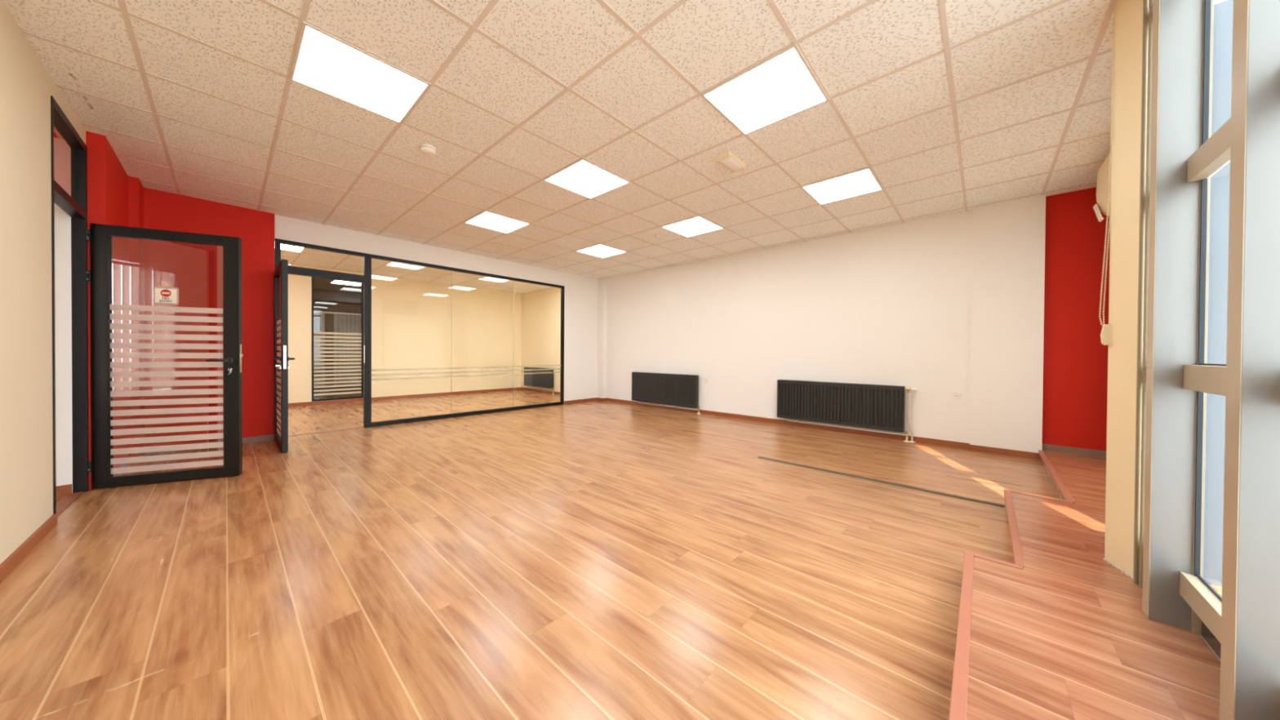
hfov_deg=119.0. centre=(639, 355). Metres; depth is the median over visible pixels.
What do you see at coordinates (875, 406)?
radiator
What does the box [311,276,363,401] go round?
window
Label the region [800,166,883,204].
recessed light
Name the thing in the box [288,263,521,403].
wall
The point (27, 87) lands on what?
wall
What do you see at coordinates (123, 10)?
grid
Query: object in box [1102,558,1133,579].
trim
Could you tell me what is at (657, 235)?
smoke detector
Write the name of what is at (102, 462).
door
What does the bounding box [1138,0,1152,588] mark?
vertical pipe
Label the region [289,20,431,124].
recessed light
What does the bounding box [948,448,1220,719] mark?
raised platform
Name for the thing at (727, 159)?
ceiling sensor
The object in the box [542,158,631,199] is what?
recessed light
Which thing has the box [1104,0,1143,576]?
wall column
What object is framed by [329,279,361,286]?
recessed light
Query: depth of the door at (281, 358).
4.01 m
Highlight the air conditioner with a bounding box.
[1093,150,1111,222]
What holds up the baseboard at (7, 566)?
attached to the wall at (27, 87)
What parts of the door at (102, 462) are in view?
frame, handle, lock plate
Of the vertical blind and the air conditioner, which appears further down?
the vertical blind
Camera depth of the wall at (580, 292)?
7.08 m
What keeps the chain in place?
hanging from the wall column at (1127, 14)
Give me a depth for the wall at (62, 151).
2.80 m
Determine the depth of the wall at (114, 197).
3.34 m
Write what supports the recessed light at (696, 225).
in the ceiling
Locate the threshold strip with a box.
[757,456,1004,507]
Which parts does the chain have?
bead chain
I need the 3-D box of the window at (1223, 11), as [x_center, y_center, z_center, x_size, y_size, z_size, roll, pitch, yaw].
[3.764,-0.291,2.779,0.455,2.762,2.850,1,1,42]
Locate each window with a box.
[274,238,564,427]
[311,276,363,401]
[1142,0,1279,719]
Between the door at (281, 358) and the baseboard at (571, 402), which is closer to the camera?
the door at (281, 358)
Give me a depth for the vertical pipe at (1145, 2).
1.62 m
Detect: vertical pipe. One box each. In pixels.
[1133,0,1149,584]
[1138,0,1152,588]
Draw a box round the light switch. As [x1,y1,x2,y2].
[296,343,302,347]
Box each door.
[50,95,243,514]
[272,258,294,453]
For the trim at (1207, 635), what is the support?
attached to the baseboard at (1200, 635)
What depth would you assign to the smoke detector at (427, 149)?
3.07 m
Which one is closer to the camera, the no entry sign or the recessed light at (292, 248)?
the no entry sign
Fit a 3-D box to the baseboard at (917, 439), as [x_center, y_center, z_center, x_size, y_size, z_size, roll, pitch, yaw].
[1.624,1.013,6.267,6.939,0.068,0.128,1,1,42]
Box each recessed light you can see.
[280,244,304,252]
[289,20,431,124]
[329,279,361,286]
[463,210,530,233]
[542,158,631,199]
[575,244,627,257]
[660,215,724,237]
[701,43,829,135]
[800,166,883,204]
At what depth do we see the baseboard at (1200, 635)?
1.28 m
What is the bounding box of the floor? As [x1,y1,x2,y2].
[0,389,1222,719]
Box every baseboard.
[0,513,57,582]
[56,484,71,496]
[113,434,274,475]
[288,386,559,407]
[564,397,596,404]
[596,397,1039,459]
[1041,444,1106,457]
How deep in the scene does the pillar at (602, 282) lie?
8.48 m
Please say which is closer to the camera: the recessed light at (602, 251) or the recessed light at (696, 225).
the recessed light at (696, 225)
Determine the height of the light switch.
0.084 m
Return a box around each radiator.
[524,367,554,394]
[631,372,701,413]
[777,379,917,442]
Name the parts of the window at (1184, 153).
rail, rail, rail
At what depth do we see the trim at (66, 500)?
2.67 m
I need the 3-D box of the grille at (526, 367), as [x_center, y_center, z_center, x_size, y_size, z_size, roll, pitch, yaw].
[-2.762,0.328,10.234,1.318,0.014,0.084,1,1,42]
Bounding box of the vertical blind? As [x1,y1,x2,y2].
[313,311,361,386]
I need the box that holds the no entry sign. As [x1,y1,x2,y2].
[155,288,177,303]
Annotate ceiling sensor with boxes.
[715,151,745,173]
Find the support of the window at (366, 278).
in the wall at (580, 292)
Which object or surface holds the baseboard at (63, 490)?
attached to the wall
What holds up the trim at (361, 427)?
attached to the wall at (580, 292)
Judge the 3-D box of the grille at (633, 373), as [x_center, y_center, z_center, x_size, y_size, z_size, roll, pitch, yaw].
[0.446,0.348,7.339,1.596,0.014,0.084,1,1,42]
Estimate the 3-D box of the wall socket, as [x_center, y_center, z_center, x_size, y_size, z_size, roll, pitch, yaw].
[3.723,0.469,4.428,0.084,0.084,0.018,1,1,42]
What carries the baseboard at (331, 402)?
attached to the wall at (427, 337)
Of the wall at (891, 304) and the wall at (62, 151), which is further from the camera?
the wall at (891, 304)
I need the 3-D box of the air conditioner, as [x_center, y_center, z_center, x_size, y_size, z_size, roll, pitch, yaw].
[3.805,-1.402,2.926,0.254,0.458,0.886,1,1,42]
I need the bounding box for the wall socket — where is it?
[952,391,961,399]
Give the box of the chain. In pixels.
[1098,17,1114,345]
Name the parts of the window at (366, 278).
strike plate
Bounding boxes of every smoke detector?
[420,143,435,155]
[654,233,660,238]
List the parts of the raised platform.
edge trim, edge trim, edge trim, edge trim, edge trim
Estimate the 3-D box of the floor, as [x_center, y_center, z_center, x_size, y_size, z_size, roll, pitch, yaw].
[-3.716,1.096,5.166,14.700,0.150,9.500,1,1,42]
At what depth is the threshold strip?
3.15 m
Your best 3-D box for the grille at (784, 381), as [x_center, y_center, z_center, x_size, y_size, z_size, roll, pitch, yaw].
[2.722,0.380,5.265,1.602,0.014,0.084,1,1,42]
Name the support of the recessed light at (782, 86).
in the ceiling
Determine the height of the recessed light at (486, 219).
0.012 m
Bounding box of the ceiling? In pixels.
[2,0,1225,294]
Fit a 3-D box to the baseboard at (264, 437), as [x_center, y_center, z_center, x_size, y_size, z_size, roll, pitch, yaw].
[-4.348,0.998,3.805,1.322,0.060,1.033,1,1,42]
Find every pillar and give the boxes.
[596,277,607,398]
[969,194,1045,453]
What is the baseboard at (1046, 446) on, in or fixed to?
attached to the wall at (891, 304)
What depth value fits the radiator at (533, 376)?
10.14 m
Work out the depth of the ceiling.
2.64 m
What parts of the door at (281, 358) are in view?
handle, glass, lock plate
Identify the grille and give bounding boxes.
[526,367,553,368]
[631,372,696,376]
[777,379,905,387]
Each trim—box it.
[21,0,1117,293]
[56,491,82,517]
[288,426,363,436]
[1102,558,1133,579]
[1201,621,1221,658]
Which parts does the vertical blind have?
head rail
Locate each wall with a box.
[0,0,85,564]
[53,130,144,489]
[53,137,72,493]
[143,187,274,446]
[274,214,597,400]
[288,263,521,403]
[520,186,1110,456]
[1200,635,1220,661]
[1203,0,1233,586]
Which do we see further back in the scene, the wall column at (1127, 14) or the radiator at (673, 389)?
the radiator at (673, 389)
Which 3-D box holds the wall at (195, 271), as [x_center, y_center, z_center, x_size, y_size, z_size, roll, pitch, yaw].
[-4.992,-0.360,4.186,0.172,2.762,1.338,1,1,42]
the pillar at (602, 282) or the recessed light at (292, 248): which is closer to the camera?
the recessed light at (292, 248)
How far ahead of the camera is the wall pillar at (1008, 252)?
4.10 m

